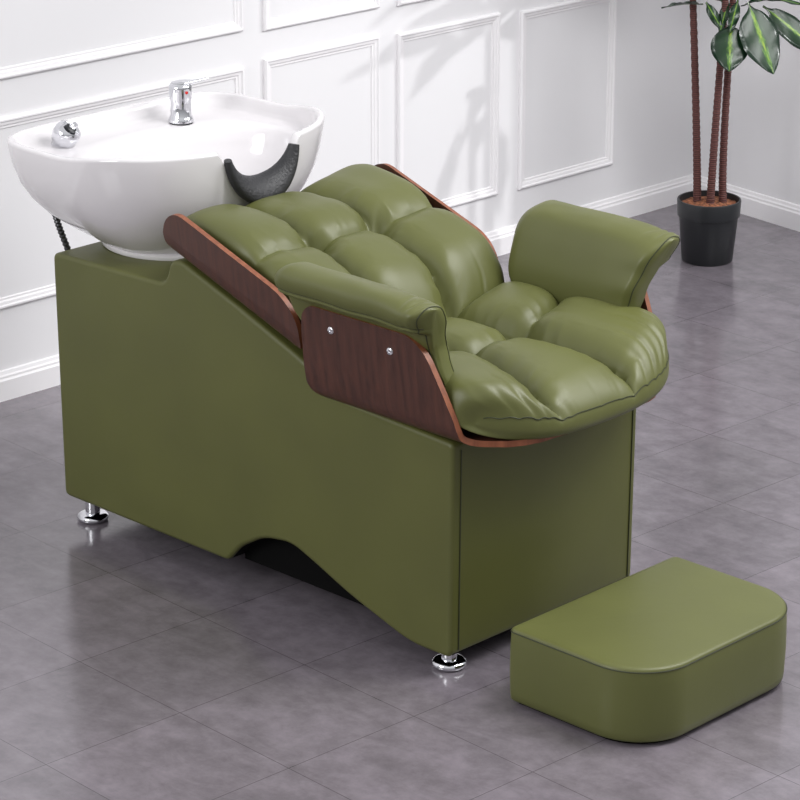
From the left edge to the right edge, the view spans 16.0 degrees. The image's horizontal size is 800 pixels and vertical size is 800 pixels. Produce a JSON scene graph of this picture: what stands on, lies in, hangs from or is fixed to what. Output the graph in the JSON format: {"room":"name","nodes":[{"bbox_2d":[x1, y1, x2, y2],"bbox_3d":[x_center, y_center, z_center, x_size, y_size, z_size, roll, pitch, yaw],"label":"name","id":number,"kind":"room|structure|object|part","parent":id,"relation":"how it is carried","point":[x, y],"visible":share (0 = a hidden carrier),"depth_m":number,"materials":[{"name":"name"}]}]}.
{"room":"salon","nodes":[
{"label":"salon","id":0,"kind":"room"},
{"bbox_2d":[0,0,699,370],"bbox_3d":[-1.172,-1.269,7.077,6.150,2.700,0.150,-18,27,-41],"label":"wall","id":1,"kind":"structure","parent":0,"point":[447,76],"depth_m":8.34,"materials":[{"name":"white paint"}]},
{"bbox_2d":[0,0,242,79],"bbox_3d":[-0.764,-1.534,7.287,0.934,1.342,0.012,-18,27,-41],"label":"trim","id":2,"kind":"structure","parent":1,"relation":"attached to","point":[236,26],"depth_m":7.55,"materials":[{"name":"white paint"}]},
{"bbox_2d":[0,67,244,309],"bbox_3d":[-0.764,-0.569,7.633,0.934,0.507,0.012,-18,27,-41],"label":"trim","id":3,"kind":"structure","parent":1,"relation":"attached to","point":[237,74],"depth_m":7.53,"materials":[{"name":"white paint"}]},
{"bbox_2d":[262,0,379,30],"bbox_3d":[-0.218,-1.709,7.793,0.444,1.354,0.012,-18,27,-41],"label":"trim","id":4,"kind":"structure","parent":1,"relation":"attached to","point":[364,5],"depth_m":7.99,"materials":[{"name":"white paint"}]},
{"bbox_2d":[263,35,379,165],"bbox_3d":[-0.218,-0.737,8.141,0.444,0.551,0.012,-18,27,-41],"label":"trim","id":5,"kind":"structure","parent":1,"relation":"attached to","point":[373,41],"depth_m":8.15,"materials":[{"name":"white paint"}]},
{"bbox_2d":[0,174,692,401],"bbox_3d":[-1.167,0.002,7.413,6.000,0.080,0.016,-18,27,-41],"label":"baseboard","id":6,"kind":"structure","parent":1,"relation":"attached to","point":[28,378],"depth_m":8.79,"materials":[{"name":"white paint"}]},
{"bbox_2d":[396,0,425,5],"bbox_3d":[0.146,-1.827,8.132,0.428,1.360,0.012,-18,27,-41],"label":"trim","id":7,"kind":"structure","parent":1,"relation":"attached to","point":[398,2],"depth_m":8.23,"materials":[{"name":"white paint"}]},
{"bbox_2d":[396,12,499,207],"bbox_3d":[0.146,-0.844,8.483,0.428,0.564,0.012,-18,27,-41],"label":"trim","id":8,"kind":"structure","parent":1,"relation":"attached to","point":[494,18],"depth_m":8.52,"materials":[{"name":"white paint"}]},
{"bbox_2d":[517,0,616,189],"bbox_3d":[0.521,-0.961,8.832,0.435,0.557,0.012,-18,27,-41],"label":"trim","id":9,"kind":"structure","parent":1,"relation":"attached to","point":[522,183],"depth_m":8.84,"materials":[{"name":"white paint"}]},
{"bbox_2d":[0,204,799,799],"bbox_3d":[0.521,1.401,3.773,8.600,0.100,9.700,18,27,41],"label":"floor","id":10,"kind":"structure","parent":0,"point":[138,661],"depth_m":6.04,"materials":[{"name":"grey tile"}]},
{"bbox_2d":[7,77,679,671],"bbox_3d":[-0.141,-0.098,6.348,1.570,0.987,0.797,18,27,41],"label":"chair","id":11,"kind":"object","parent":10,"relation":"on","point":[338,384],"visible":1,"depth_m":6.13,"materials":[{"name":"green leather"}]},
{"bbox_3d":[-0.754,-0.622,6.525,0.022,0.020,0.026,18,27,41],"label":"spray plate","id":12,"kind":"part","parent":11,"relation":"part of","materials":[{"name":"metal"}]},
{"bbox_3d":[-0.727,0.242,6.733,0.035,0.063,0.035,18,27,41],"label":"leg","id":13,"kind":"part","parent":11,"relation":"part of","materials":[{"name":"silver metal"}]},
{"bbox_2d":[7,91,324,260],"bbox_3d":[-0.507,-0.509,6.579,0.548,0.274,0.699,18,27,41],"label":"basin","id":14,"kind":"object","parent":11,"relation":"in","point":[116,176],"depth_m":6.47,"materials":[{"name":"white ceramic"}]},
{"bbox_2d":[168,77,208,125],"bbox_3d":[-0.506,-0.711,6.753,0.067,0.106,0.090,18,27,41],"label":"faucet","id":15,"kind":"object","parent":11,"relation":"on","point":[180,91],"depth_m":6.73,"materials":[{"name":"silver metal"}]},
{"bbox_3d":[-0.029,0.229,6.360,0.402,0.238,0.494,18,27,41],"label":"frame","id":16,"kind":"part","parent":11,"relation":"part of","materials":[{"name":"black"}]},
{"bbox_2d":[187,164,504,317],"bbox_3d":[-0.129,-0.310,6.274,0.517,0.271,0.575,18,27,41],"label":"cushion","id":17,"kind":"object","parent":11,"relation":"on","point":[370,222],"depth_m":6.23,"materials":[{"name":"green leather"}]},
{"bbox_3d":[-0.071,-0.157,5.779,0.445,0.204,0.156,18,27,41],"label":"armrest","id":18,"kind":"part","parent":11,"relation":"part of","materials":[{"name":"green leather"}]},
{"bbox_3d":[0.103,0.517,5.965,0.035,0.063,0.035,18,27,41],"label":"leg","id":19,"kind":"part","parent":11,"relation":"part of","materials":[{"name":"silver metal"}]},
{"bbox_2d":[444,281,668,439],"bbox_3d":[0.237,-0.088,5.981,0.540,0.157,0.639,18,27,41],"label":"seat cushion","id":20,"kind":"object","parent":11,"relation":"on","point":[524,360],"depth_m":5.91,"materials":[{"name":"green leather"}]},
{"bbox_3d":[0.416,-0.301,6.184,0.417,0.203,0.142,18,27,41],"label":"armrest","id":21,"kind":"part","parent":11,"relation":"part of","materials":[{"name":"green leather"}]},
{"bbox_2d":[510,557,787,743],"bbox_3d":[0.533,0.515,5.840,0.367,0.174,0.535,18,27,41],"label":"footstool","id":22,"kind":"object","parent":10,"relation":"on","point":[659,652],"visible":1,"depth_m":5.72,"materials":[{"name":"green leather"}]},
{"bbox_2d":[661,0,799,266],"bbox_3d":[0.905,-1.032,8.566,0.666,1.251,0.674,18,27,41],"label":"potted plant","id":23,"kind":"object","parent":10,"relation":"on","point":[708,219],"visible":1,"depth_m":8.58,"materials":[{"name":"green plant"}]},
{"bbox_3d":[0.941,-0.522,8.708,0.195,0.194,0.195,18,27,41],"label":"pot","id":24,"kind":"part","parent":23,"relation":"part of","materials":[{"name":"black plastic"}]},
{"bbox_2d":[698,0,799,204],"bbox_3d":[1.273,-1.851,8.702,0.150,2.700,0.800,-15,24,-35],"label":"wall","id":25,"kind":"structure","parent":0,"point":[763,152],"depth_m":9.10,"materials":[{"name":"white paint"}]},
{"bbox_2d":[701,176,799,231],"bbox_3d":[1.212,-0.598,9.089,0.016,0.080,0.784,-15,24,-35],"label":"baseboard","id":26,"kind":"structure","parent":25,"relation":"attached to","point":[756,205],"depth_m":9.13,"materials":[{"name":"white paint"}]}
]}

